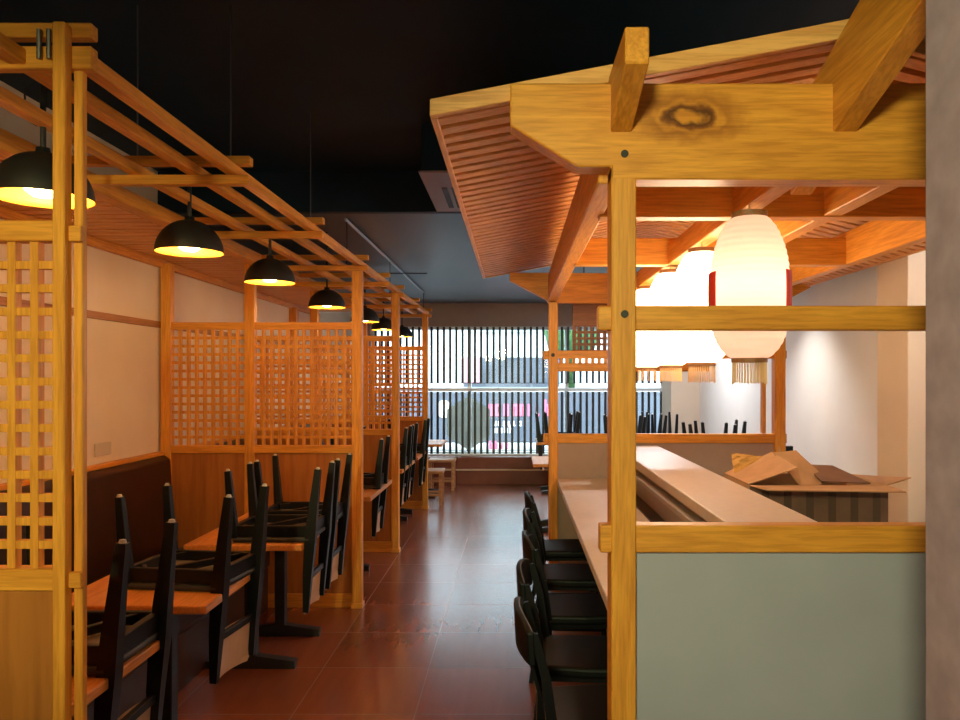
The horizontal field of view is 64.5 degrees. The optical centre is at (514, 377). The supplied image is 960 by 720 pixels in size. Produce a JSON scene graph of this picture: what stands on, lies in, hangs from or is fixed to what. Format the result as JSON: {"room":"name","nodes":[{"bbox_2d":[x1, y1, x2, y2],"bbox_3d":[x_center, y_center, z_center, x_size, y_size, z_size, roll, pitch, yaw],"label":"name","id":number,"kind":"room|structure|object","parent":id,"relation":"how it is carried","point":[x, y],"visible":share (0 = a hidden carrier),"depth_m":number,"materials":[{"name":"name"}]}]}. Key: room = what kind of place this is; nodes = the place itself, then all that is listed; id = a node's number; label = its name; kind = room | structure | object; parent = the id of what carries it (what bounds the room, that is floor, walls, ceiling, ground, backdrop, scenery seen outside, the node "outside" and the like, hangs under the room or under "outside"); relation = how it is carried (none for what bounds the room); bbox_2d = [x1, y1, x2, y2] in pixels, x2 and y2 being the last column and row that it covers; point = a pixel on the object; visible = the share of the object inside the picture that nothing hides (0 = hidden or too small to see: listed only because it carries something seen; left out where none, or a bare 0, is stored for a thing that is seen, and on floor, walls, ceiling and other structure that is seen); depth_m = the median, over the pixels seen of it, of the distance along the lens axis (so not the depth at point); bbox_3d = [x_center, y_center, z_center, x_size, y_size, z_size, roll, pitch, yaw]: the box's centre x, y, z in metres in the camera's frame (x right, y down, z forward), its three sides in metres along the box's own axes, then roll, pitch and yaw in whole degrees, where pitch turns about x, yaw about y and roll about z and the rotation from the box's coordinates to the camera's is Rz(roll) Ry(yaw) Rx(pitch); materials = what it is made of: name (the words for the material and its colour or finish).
{"room":"restaurant","nodes":[
{"label":"restaurant","id":0,"kind":"room"},
{"bbox_2d":[0,81,351,483],"bbox_3d":[-2.660,0.035,5.325,0.200,3.230,13.850,0,0,0],"label":"wall","id":1,"kind":"structure","parent":0,"point":[124,359],"depth_m":5.05,"materials":[{"name":"beige paint"}]},
{"bbox_2d":[94,441,110,456],"bbox_3d":[-2.554,0.440,4.710,0.012,0.080,0.180,0,0,0],"label":"wall socket","id":2,"kind":"object","parent":1,"relation":"attached to","point":[100,449],"visible":1,"depth_m":4.69,"materials":[{"name":"beige plastic"}]},
{"bbox_2d":[0,296,350,352],"bbox_3d":[-2.550,-0.383,7.050,0.020,0.045,10.100,0,0,0],"label":"trim","id":3,"kind":"structure","parent":1,"relation":"attached to","point":[3,300],"depth_m":4.88,"materials":[{"name":"brown wood"}]},
{"bbox_2d":[289,307,298,418],"bbox_3d":[-2.520,0.425,8.660,0.080,2.450,0.120,0,0,0],"label":"trim","id":4,"kind":"structure","parent":1,"relation":"attached to","point":[293,312],"depth_m":8.60,"materials":[{"name":"brown wood"}]},
{"bbox_2d":[178,485,604,719],"bbox_3d":[0.080,1.725,5.225,5.680,0.150,14.050,0,0,0],"label":"floor","id":5,"kind":"structure","parent":0,"point":[432,637],"depth_m":4.76,"materials":[{"name":"tile"}]},
{"bbox_2d":[0,21,86,719],"bbox_3d":[-1.823,0.375,1.950,1.435,2.550,0.070,0,0,0],"label":"lattice screen","id":6,"kind":"object","parent":5,"relation":"on","point":[36,597],"visible":1,"depth_m":1.94,"materials":[{"name":"brown wood"}]},
{"bbox_2d":[72,640,159,715],"bbox_3d":[-1.540,1.275,2.355,0.640,0.750,0.650,0,0,0],"label":"dining table","id":7,"kind":"object","parent":5,"relation":"on","point":[96,687],"visible":0.04,"depth_m":2.29,"materials":[{"name":"orange wood"}]},
{"bbox_2d":[26,519,177,719],"bbox_3d":[-1.435,0.895,2.470,0.522,0.815,0.380,0,0,0],"label":"dining chair","id":8,"kind":"object","parent":7,"relation":"on","point":[115,634],"visible":0.59,"depth_m":2.49,"materials":[{"name":"black wood"}]},
{"bbox_2d":[72,631,157,675],"bbox_3d":[-1.440,0.883,2.470,0.430,0.030,0.380,0,0,0],"label":"seat cushion","id":9,"kind":"object","parent":8,"relation":"on","point":[94,667],"depth_m":2.41,"materials":[{"name":"orange wood"}]},
{"bbox_2d":[0,452,269,719],"bbox_3d":[-2.147,1.087,3.710,0.815,1.125,3.420,0,0,0],"label":"bench","id":10,"kind":"object","parent":5,"relation":"on","point":[141,479],"visible":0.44,"depth_m":4.49,"materials":[{"name":"leather"}]},
{"bbox_2d":[72,575,249,719],"bbox_3d":[-1.540,1.275,3.280,0.640,0.750,0.560,0,0,0],"label":"dining table","id":11,"kind":"object","parent":5,"relation":"on","point":[184,602],"visible":0.26,"depth_m":3.17,"materials":[{"name":"orange wood"}]},
{"bbox_2d":[114,483,268,684],"bbox_3d":[-1.423,0.895,3.387,0.522,0.815,0.380,0,0,7],"label":"dining chair","id":12,"kind":"object","parent":11,"relation":"on","point":[212,571],"visible":0.82,"depth_m":3.31,"materials":[{"name":"black paint"}]},
{"bbox_2d":[128,567,254,591],"bbox_3d":[-1.428,0.883,3.388,0.430,0.030,0.380,0,0,7],"label":"seat cushion","id":13,"kind":"object","parent":12,"relation":"on","point":[145,583],"depth_m":3.21,"materials":[{"name":"black leather"}]},
{"bbox_2d":[192,434,243,444],"bbox_3d":[-2.147,1.087,6.355,0.815,1.125,1.590,0,0,0],"label":"bench","id":14,"kind":"object","parent":5,"relation":"on","point":[216,440],"visible":0.02,"depth_m":6.54,"materials":[{"name":"leather"}]},
{"bbox_2d":[184,512,337,668],"bbox_3d":[-1.470,1.275,4.600,0.640,0.750,1.000,0,0,0],"label":"dining table","id":15,"kind":"object","parent":5,"relation":"on","point":[281,627],"visible":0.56,"depth_m":4.35,"materials":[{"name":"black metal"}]},
{"bbox_2d":[224,461,335,613],"bbox_3d":[-1.325,0.895,4.330,0.522,0.815,0.380,0,0,0],"label":"dining chair","id":16,"kind":"object","parent":15,"relation":"on","point":[305,528],"visible":0.89,"depth_m":4.16,"materials":[{"name":"black paint"}]},
{"bbox_2d":[232,526,324,541],"bbox_3d":[-1.330,0.883,4.330,0.430,0.030,0.380,0,0,0],"label":"seat cushion","id":17,"kind":"object","parent":16,"relation":"on","point":[236,537],"depth_m":4.14,"materials":[{"name":"black leather"}]},
{"bbox_2d":[254,453,352,589],"bbox_3d":[-1.325,0.895,4.800,0.522,0.815,0.380,0,0,0],"label":"dining chair","id":18,"kind":"object","parent":15,"relation":"on","point":[340,512],"visible":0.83,"depth_m":4.93,"materials":[{"name":"black paint"}]},
{"bbox_2d":[161,264,364,608],"bbox_3d":[-1.816,0.415,5.480,1.448,2.470,0.084,0,0,0],"label":"lattice screen","id":19,"kind":"object","parent":5,"relation":"on","point":[197,471],"visible":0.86,"depth_m":5.47,"materials":[{"name":"brown wood"}]},
{"bbox_2d":[257,291,400,552],"bbox_3d":[-1.816,0.415,7.220,1.448,2.470,0.084,0,0,0],"label":"lattice screen","id":20,"kind":"object","parent":5,"relation":"on","point":[387,539],"visible":0.42,"depth_m":7.21,"materials":[{"name":"brown wood"}]},
{"bbox_2d":[319,313,428,508],"bbox_3d":[-1.816,0.415,9.600,1.448,2.470,0.084,0,0,0],"label":"lattice screen","id":21,"kind":"object","parent":5,"relation":"on","point":[418,499],"visible":0.34,"depth_m":9.59,"materials":[{"name":"brown wood"}]},
{"bbox_2d":[363,479,391,570],"bbox_3d":[-1.425,1.275,6.250,0.670,0.750,1.000,0,0,0],"label":"dining table","id":22,"kind":"object","parent":5,"relation":"on","point":[368,494],"visible":0.19,"depth_m":6.08,"materials":[{"name":"brown wood"}]},
{"bbox_2d":[322,435,390,537],"bbox_3d":[-1.325,0.895,6.330,0.522,0.815,0.380,0,0,0],"label":"dining chair","id":23,"kind":"object","parent":22,"relation":"on","point":[371,480],"visible":0.56,"depth_m":6.17,"materials":[{"name":"black paint"}]},
{"bbox_2d":[363,480,383,488],"bbox_3d":[-1.330,0.883,6.330,0.430,0.030,0.380,0,0,0],"label":"seat cushion","id":24,"kind":"object","parent":23,"relation":"on","point":[366,484],"depth_m":6.14,"materials":[{"name":"black leather"}]},
{"bbox_2d":[400,460,414,473],"bbox_3d":[-1.430,1.275,7.920,0.660,0.750,1.000,0,0,0],"label":"dining table","id":25,"kind":"object","parent":5,"relation":"on","point":[413,461],"visible":0.16,"depth_m":7.74,"materials":[{"name":"brown wood"}]},
{"bbox_2d":[363,425,412,506],"bbox_3d":[-1.325,0.895,7.720,0.522,0.815,0.380,0,0,0],"label":"dining chair","id":26,"kind":"object","parent":25,"relation":"on","point":[405,456],"visible":0.54,"depth_m":7.57,"materials":[{"name":"black paint"}]},
{"bbox_2d":[365,422,417,499],"bbox_3d":[-1.325,0.895,8.200,0.522,0.815,0.380,0,0,0],"label":"dining chair","id":27,"kind":"object","parent":25,"relation":"on","point":[414,431],"visible":0.37,"depth_m":8.34,"materials":[{"name":"black paint"}]},
{"bbox_2d":[400,451,425,520],"bbox_3d":[-1.430,1.275,9.035,0.660,0.750,0.830,0,0,0],"label":"dining table","id":28,"kind":"object","parent":5,"relation":"on","point":[418,455],"visible":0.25,"depth_m":9.06,"materials":[{"name":"brown wood"}]},
{"bbox_2d":[383,418,429,486],"bbox_3d":[-1.310,0.895,9.220,0.522,0.815,0.380,0,0,0],"label":"dining chair","id":29,"kind":"object","parent":28,"relation":"on","point":[422,447],"visible":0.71,"depth_m":9.04,"materials":[{"name":"black paint"}]},
{"bbox_2d":[428,468,444,505],"bbox_3d":[-1.130,1.425,9.980,0.400,0.450,0.340,0,0,0],"label":"wooden stool","id":30,"kind":"object","parent":5,"relation":"on","point":[440,471],"visible":0.5,"depth_m":9.83,"materials":[{"name":"brown wood"}]},
{"bbox_2d":[428,440,446,497],"bbox_3d":[-1.345,1.275,10.700,0.710,0.750,0.800,0,0,0],"label":"dining table","id":31,"kind":"object","parent":5,"relation":"on","point":[432,443],"visible":0.25,"depth_m":10.52,"materials":[{"name":"beige wood"}]},
{"bbox_2d":[428,458,456,490],"bbox_3d":[-1.080,1.425,11.300,0.400,0.450,0.340,0,0,0],"label":"wooden stool","id":32,"kind":"object","parent":5,"relation":"on","point":[431,461],"visible":0.84,"depth_m":11.15,"materials":[{"name":"brown wood"}]},
{"bbox_2d":[532,456,547,532],"bbox_3d":[0.520,1.275,8.350,0.660,0.750,0.800,0,0,0],"label":"dining table","id":33,"kind":"object","parent":5,"relation":"on","point":[537,461],"visible":0.18,"depth_m":8.19,"materials":[{"name":"beige wood"}]},
{"bbox_2d":[535,438,547,493],"bbox_3d":[0.625,1.275,11.000,0.650,0.750,0.800,0,0,0],"label":"dining table","id":34,"kind":"object","parent":5,"relation":"on","point":[544,488],"visible":0.24,"depth_m":10.76,"materials":[{"name":"brown wood"}]},
{"bbox_2d":[535,412,572,470],"bbox_3d":[0.550,0.895,10.820,0.522,0.815,0.380,0,0,0],"label":"dining chair","id":35,"kind":"object","parent":34,"relation":"on","point":[570,417],"visible":0.49,"depth_m":10.64,"materials":[{"name":"black paint"}]},
{"bbox_2d":[544,411,579,432],"bbox_3d":[0.690,0.895,11.220,0.522,0.815,0.380,0,0,0],"label":"dining chair","id":36,"kind":"object","parent":34,"relation":"on","point":[577,418],"visible":0.39,"depth_m":11.04,"materials":[{"name":"black paint"}]},
{"bbox_2d":[513,597,606,719],"bbox_3d":[0.254,1.229,2.717,0.516,0.847,0.420,0,0,-4],"label":"counter chair","id":37,"kind":"object","parent":5,"relation":"on","point":[585,701],"visible":0.86,"depth_m":2.66,"materials":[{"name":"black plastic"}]},
{"bbox_2d":[524,491,597,605],"bbox_3d":[0.324,1.229,5.348,0.516,0.847,0.420,0,0,-2],"label":"counter chair","id":38,"kind":"object","parent":5,"relation":"on","point":[554,549],"visible":0.33,"depth_m":5.17,"materials":[{"name":"black paint"}]},
{"bbox_2d":[516,558,606,719],"bbox_3d":[0.264,1.229,3.284,0.516,0.847,0.420,0,0,5],"label":"counter chair","id":39,"kind":"object","parent":5,"relation":"on","point":[569,658],"visible":0.52,"depth_m":3.21,"materials":[{"name":"black paint"}]},
{"bbox_2d":[522,530,606,711],"bbox_3d":[0.294,1.229,3.948,0.516,0.847,0.420,0,0,-3],"label":"counter chair","id":40,"kind":"object","parent":5,"relation":"on","point":[575,610],"visible":0.46,"depth_m":3.78,"materials":[{"name":"black paint"}]},
{"bbox_2d":[522,508,606,635],"bbox_3d":[0.304,1.229,4.622,0.516,0.847,0.420,0,0,3],"label":"counter chair","id":41,"kind":"object","parent":5,"relation":"on","point":[569,576],"visible":0.48,"depth_m":4.48,"materials":[{"name":"black paint"}]},
{"bbox_2d":[430,0,925,719],"bbox_3d":[1.163,0.188,4.025,2.874,2.924,4.850,0,0,0],"label":"canopy","id":42,"kind":"object","parent":5,"relation":"on","point":[639,159],"visible":0.84,"depth_m":2.42,"materials":[{"name":"brown wood"}]},
{"bbox_2d":[636,283,658,381],"bbox_3d":[0.865,-0.302,4.980,0.279,0.650,0.279,0,0,4],"label":"paper lantern","id":43,"kind":"object","parent":42,"relation":"hanging from","point":[644,361],"visible":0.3,"depth_m":4.89,"materials":[{"name":"beige paper"}]},
{"bbox_2d":[645,265,685,381],"bbox_3d":[0.865,-0.302,4.220,0.279,0.650,0.279,0,0,4],"label":"paper lantern","id":44,"kind":"object","parent":42,"relation":"hanging from","point":[660,344],"visible":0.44,"depth_m":4.14,"materials":[{"name":"beige paper"}]},
{"bbox_2d":[671,243,724,382],"bbox_3d":[0.865,-0.302,3.520,0.279,0.650,0.279,0,0,-4],"label":"paper lantern","id":45,"kind":"object","parent":42,"relation":"hanging from","point":[690,284],"visible":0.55,"depth_m":3.43,"materials":[{"name":"beige paper"}]},
{"bbox_2d":[708,205,791,383],"bbox_3d":[0.847,-0.302,2.750,0.290,0.650,0.278,0,0,0],"label":"paper lantern","id":46,"kind":"object","parent":42,"relation":"hanging from","point":[750,264],"visible":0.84,"depth_m":2.65,"materials":[{"name":"beige paper"}]},
{"bbox_2d":[557,446,816,608],"bbox_3d":[0.764,1.105,4.400,0.838,1.090,3.800,0,0,0],"label":"countertop","id":47,"kind":"structure","parent":5,"relation":"on","point":[670,487],"depth_m":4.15,"materials":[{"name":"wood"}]},
{"bbox_2d":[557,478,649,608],"bbox_3d":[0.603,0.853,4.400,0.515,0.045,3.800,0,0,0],"label":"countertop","id":48,"kind":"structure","parent":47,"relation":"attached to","point":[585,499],"depth_m":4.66,"materials":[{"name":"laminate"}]},
{"bbox_2d":[786,446,792,450],"bbox_3d":[2.478,1.132,6.875,0.060,1.035,0.050,0,0,0],"label":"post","id":49,"kind":"object","parent":5,"relation":"on","point":[788,448],"visible":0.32,"depth_m":6.85,"materials":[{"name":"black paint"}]},
{"bbox_3d":[1.625,1.275,10.300,0.650,0.750,0.800,0,0,0],"label":"dining table","id":50,"kind":"object","parent":5,"relation":"on","visible":0},
{"bbox_2d":[603,414,645,432],"bbox_3d":[1.450,0.895,10.100,0.522,0.815,0.380,0,0,0],"label":"dining chair","id":51,"kind":"object","parent":50,"relation":"on","point":[604,415],"visible":0.2,"depth_m":10.25,"materials":[{"name":"black paint"}]},
{"bbox_2d":[657,413,666,432],"bbox_3d":[1.770,0.895,10.300,0.522,0.815,0.380,0,0,0],"label":"dining chair","id":52,"kind":"object","parent":50,"relation":"on","point":[660,430],"visible":0.15,"depth_m":10.44,"materials":[{"name":"black paint"}]},
{"bbox_3d":[2.275,1.275,8.650,0.650,0.750,0.900,0,0,0],"label":"dining table","id":53,"kind":"object","parent":5,"relation":"on","visible":0},
{"bbox_2d":[681,421,736,432],"bbox_3d":[2.140,0.895,8.400,0.522,0.815,0.380,0,0,0],"label":"dining chair","id":54,"kind":"object","parent":53,"relation":"on","point":[682,422],"visible":0.23,"depth_m":8.55,"materials":[{"name":"black paint"}]},
{"bbox_2d":[694,419,746,432],"bbox_3d":[2.390,0.895,8.870,0.522,0.815,0.380,0,0,0],"label":"dining chair","id":55,"kind":"object","parent":53,"relation":"on","point":[736,420],"visible":0.23,"depth_m":8.70,"materials":[{"name":"black paint"}]},
{"bbox_3d":[1.800,1.275,3.655,1.200,0.750,2.010,0,0,0],"label":"countertop","id":56,"kind":"structure","parent":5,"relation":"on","visible":0},
{"bbox_2d":[724,447,910,521],"bbox_3d":[1.672,0.646,4.111,0.919,0.503,0.802,0,0,0],"label":"cardboard box","id":57,"kind":"object","parent":56,"relation":"on","point":[820,493],"visible":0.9,"depth_m":3.93,"materials":[{"name":"brown cardboard"}]},
{"bbox_3d":[1.945,1.275,10.910,0.650,0.750,0.380,0,0,0],"label":"dining table","id":58,"kind":"object","parent":5,"relation":"on","visible":0},
{"bbox_2d":[641,411,649,432],"bbox_3d":[1.700,0.895,10.910,0.380,0.815,0.522,0,0,0],"label":"dining chair","id":59,"kind":"object","parent":58,"relation":"on","point":[648,414],"visible":0.2,"depth_m":10.66,"materials":[{"name":"black paint"}]},
{"bbox_2d":[645,411,677,432],"bbox_3d":[2.100,0.895,10.910,0.380,0.815,0.522,0,0,0],"label":"dining chair","id":60,"kind":"object","parent":58,"relation":"on","point":[669,413],"visible":0.28,"depth_m":10.66,"materials":[{"name":"black paint"}]},
{"bbox_2d":[177,213,677,302],"bbox_3d":[0.080,-1.265,8.875,5.680,0.150,6.750,0,0,0],"label":"ceiling","id":61,"kind":"structure","parent":0,"point":[438,245],"depth_m":7.15,"materials":[{"name":"paint"}]},
{"bbox_2d":[308,232,344,308],"bbox_3d":[-1.534,-0.882,6.200,0.296,0.615,0.296,0,0,0],"label":"pendant lamp","id":62,"kind":"object","parent":61,"relation":"hanging from","point":[326,298],"visible":0.99,"depth_m":6.11,"materials":[{"name":"brown metal"}]},
{"bbox_2d":[350,262,379,322],"bbox_3d":[-1.540,-0.882,7.800,0.296,0.615,0.296,0,0,0],"label":"pendant lamp","id":63,"kind":"object","parent":61,"relation":"hanging from","point":[369,315],"visible":0.73,"depth_m":7.72,"materials":[{"name":"brown metal"}]},
{"bbox_2d":[371,289,390,330],"bbox_3d":[-1.575,-0.882,9.100,0.296,0.615,0.296,0,0,0],"label":"pendant lamp","id":64,"kind":"object","parent":61,"relation":"hanging from","point":[384,324],"visible":0.75,"depth_m":9.00,"materials":[{"name":"brown metal"}]},
{"bbox_2d":[344,218,426,307],"bbox_3d":[-1.375,-1.016,8.000,0.850,0.331,4.800,0,0,0],"label":"conduit","id":65,"kind":"object","parent":61,"relation":"attached to","point":[345,219],"visible":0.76,"depth_m":7.12,"materials":[{"name":"metal"}]},
{"bbox_2d":[400,311,412,336],"bbox_3d":[-1.576,-0.882,10.600,0.296,0.615,0.296,0,0,0],"label":"pendant lamp","id":66,"kind":"object","parent":61,"relation":"hanging from","point":[404,331],"visible":0.7,"depth_m":10.51,"materials":[{"name":"brown metal"}]},
{"bbox_2d":[572,267,606,350],"bbox_3d":[1.050,-0.705,6.615,1.100,0.970,0.030,0,0,0],"label":"lattice screen","id":67,"kind":"object","parent":61,"relation":"hanging from","point":[584,315],"visible":0.24,"depth_m":6.60,"materials":[{"name":"brown wood"}]},
{"bbox_2d":[0,0,925,170],"bbox_3d":[0.080,-1.555,1.850,5.680,0.150,7.300,0,0,0],"label":"ceiling","id":68,"kind":"structure","parent":0,"point":[368,73],"depth_m":3.43,"materials":[{"name":"black paint"}]},
{"bbox_2d":[0,5,431,316],"bbox_3d":[-1.802,-1.123,5.460,1.505,0.713,8.520,0,0,0],"label":"pergola","id":69,"kind":"object","parent":68,"relation":"hanging from","point":[122,222],"visible":0.62,"depth_m":3.51,"materials":[{"name":"wood"}]},
{"bbox_2d":[0,83,95,208],"bbox_3d":[-1.515,-0.775,2.440,0.296,0.400,0.296,0,0,0],"label":"pendant lamp","id":70,"kind":"object","parent":69,"relation":"hanging from","point":[26,178],"visible":0.81,"depth_m":2.35,"materials":[{"name":"black metal"}]},
{"bbox_2d":[23,79,35,125],"bbox_3d":[-1.553,-0.890,2.440,0.049,0.164,0.006,0,0,0],"label":"cable","id":71,"kind":"object","parent":70,"relation":"attached to","point":[25,87],"visible":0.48,"depth_m":2.44,"materials":[{"name":"black rubber"}]},
{"bbox_2d":[154,187,223,257],"bbox_3d":[-1.490,-0.775,3.480,0.296,0.400,0.296,0,0,0],"label":"pendant lamp","id":72,"kind":"object","parent":69,"relation":"hanging from","point":[188,237],"visible":1,"depth_m":3.40,"materials":[{"name":"brown metal"}]},
{"bbox_2d":[244,225,294,285],"bbox_3d":[-1.480,-0.775,4.590,0.296,0.400,0.296,0,0,0],"label":"pendant lamp","id":73,"kind":"object","parent":69,"relation":"hanging from","point":[269,271],"visible":0.99,"depth_m":4.50,"materials":[{"name":"brown metal"}]},
{"bbox_2d":[158,171,460,212],"bbox_3d":[0.080,-1.335,5.470,5.280,0.290,0.060,0,0,0],"label":"ceiling beam","id":74,"kind":"structure","parent":68,"relation":"attached to","point":[331,191],"depth_m":5.44,"materials":[{"name":"black paint"}]},
{"bbox_2d":[418,124,460,211],"bbox_3d":[-0.080,-1.333,4.920,0.960,0.294,1.040,0,0,0],"label":"duct","id":75,"kind":"object","parent":68,"relation":"attached to","point":[434,174],"visible":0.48,"depth_m":4.44,"materials":[{"name":"black metal"}]},
{"bbox_2d":[363,303,595,414],"bbox_3d":[0.080,0.230,12.175,5.280,2.840,0.150,0,0,0],"label":"wall","id":76,"kind":"structure","parent":0,"point":[443,314],"depth_m":12.10,"materials":[{"name":"beige paint"}]},
{"bbox_2d":[428,456,547,484],"bbox_3d":[0.080,1.440,11.925,5.280,0.420,0.350,0,0,0],"label":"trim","id":77,"kind":"structure","parent":76,"relation":"attached to","point":[462,462],"depth_m":11.75,"materials":[{"name":"brown wood"}]},
{"bbox_2d":[428,453,547,455],"bbox_3d":[0.040,1.218,12.100,4.780,0.025,0.120,0,0,0],"label":"trim","id":78,"kind":"structure","parent":76,"relation":"attached to","point":[429,454],"depth_m":12.04,"materials":[{"name":"brown wood"}]},
{"bbox_2d":[374,327,661,453],"bbox_3d":[0.040,0.195,12.065,4.680,2.010,0.050,0,0,0],"label":"window blind","id":79,"kind":"object","parent":78,"relation":"on","point":[419,328],"visible":0.56,"depth_m":12.05,"materials":[{"name":"white plastic"}]},
{"bbox_2d":[445,469,547,470],"bbox_3d":[0.080,1.420,11.765,5.280,0.020,0.070,0,0,0],"label":"trim","id":80,"kind":"structure","parent":76,"relation":"attached to","point":[445,469],"depth_m":11.73,"materials":[{"name":"brown wood"}]},
{"bbox_2d":[371,327,661,452],"bbox_3d":[0.040,0.205,12.190,4.680,2.050,0.140,0,0,0],"label":"window","id":81,"kind":"structure","parent":76,"relation":"in","point":[566,389],"depth_m":12.15,"materials":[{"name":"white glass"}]},
{"bbox_2d":[700,266,876,475],"bbox_3d":[2.820,0.035,5.325,0.200,3.230,13.850,0,0,0],"label":"wall","id":82,"kind":"structure","parent":0,"point":[831,376],"depth_m":6.70,"materials":[{"name":"paint"}]},
{"bbox_2d":[662,371,699,432],"bbox_3d":[2.510,0.230,11.550,0.420,2.840,0.700,0,0,0],"label":"column","id":83,"kind":"structure","parent":82,"relation":"attached to","point":[682,398],"depth_m":11.20,"materials":[{"name":"beige paint"}]},
{"bbox_2d":[877,250,925,521],"bbox_3d":[2.580,0.085,4.920,0.280,3.130,0.400,0,0,0],"label":"column","id":84,"kind":"structure","parent":82,"relation":"attached to","point":[901,355],"depth_m":4.77,"materials":[{"name":"beige paint"}]},
{"bbox_2d":[926,0,959,719],"bbox_3d":[1.009,0.085,1.250,0.300,3.130,0.700,0,0,0],"label":"wall","id":85,"kind":"structure","parent":0,"point":[942,16],"depth_m":1.52,"materials":[{"name":"paint"}]},
{"label":"outside","id":86,"kind":"structure","parent":0,"visible":0},
{"bbox_2d":[428,443,547,450],"bbox_3d":[0.000,1.860,36.125,50.000,0.180,47.750,0,0,0],"label":"ground","id":87,"kind":"structure","parent":86,"point":[446,444],"depth_m":19.36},
{"bbox_2d":[447,396,489,450],"bbox_3d":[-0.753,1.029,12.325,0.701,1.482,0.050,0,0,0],"label":"bush","id":88,"kind":"object","parent":87,"relation":"on","point":[466,398],"visible":0.41,"depth_m":12.30,"materials":[{"name":"green"}]},
{"bbox_2d":[377,330,659,387],"bbox_3d":[0.000,-0.990,28.825,32.000,5.520,6.350,0,0,0],"label":"building","id":89,"kind":"structure","parent":87,"relation":"on","point":[434,384],"depth_m":26.00,"materials":[{"name":"stone"}]},
{"bbox_2d":[377,391,659,448],"bbox_3d":[0.300,1.020,17.875,8.600,1.500,1.850,0,0,0],"label":"shopfront","id":90,"kind":"object","parent":87,"relation":"on","point":[434,392],"visible":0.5,"depth_m":17.00,"materials":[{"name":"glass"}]},
{"bbox_2d":[544,330,595,387],"bbox_3d":[1.450,-0.190,19.500,1.500,3.920,1.462,0,0,0],"label":"street tree","id":91,"kind":"object","parent":87,"relation":"on","point":[571,384],"visible":0.03,"depth_m":19.01,"materials":[{"name":"green plant"}]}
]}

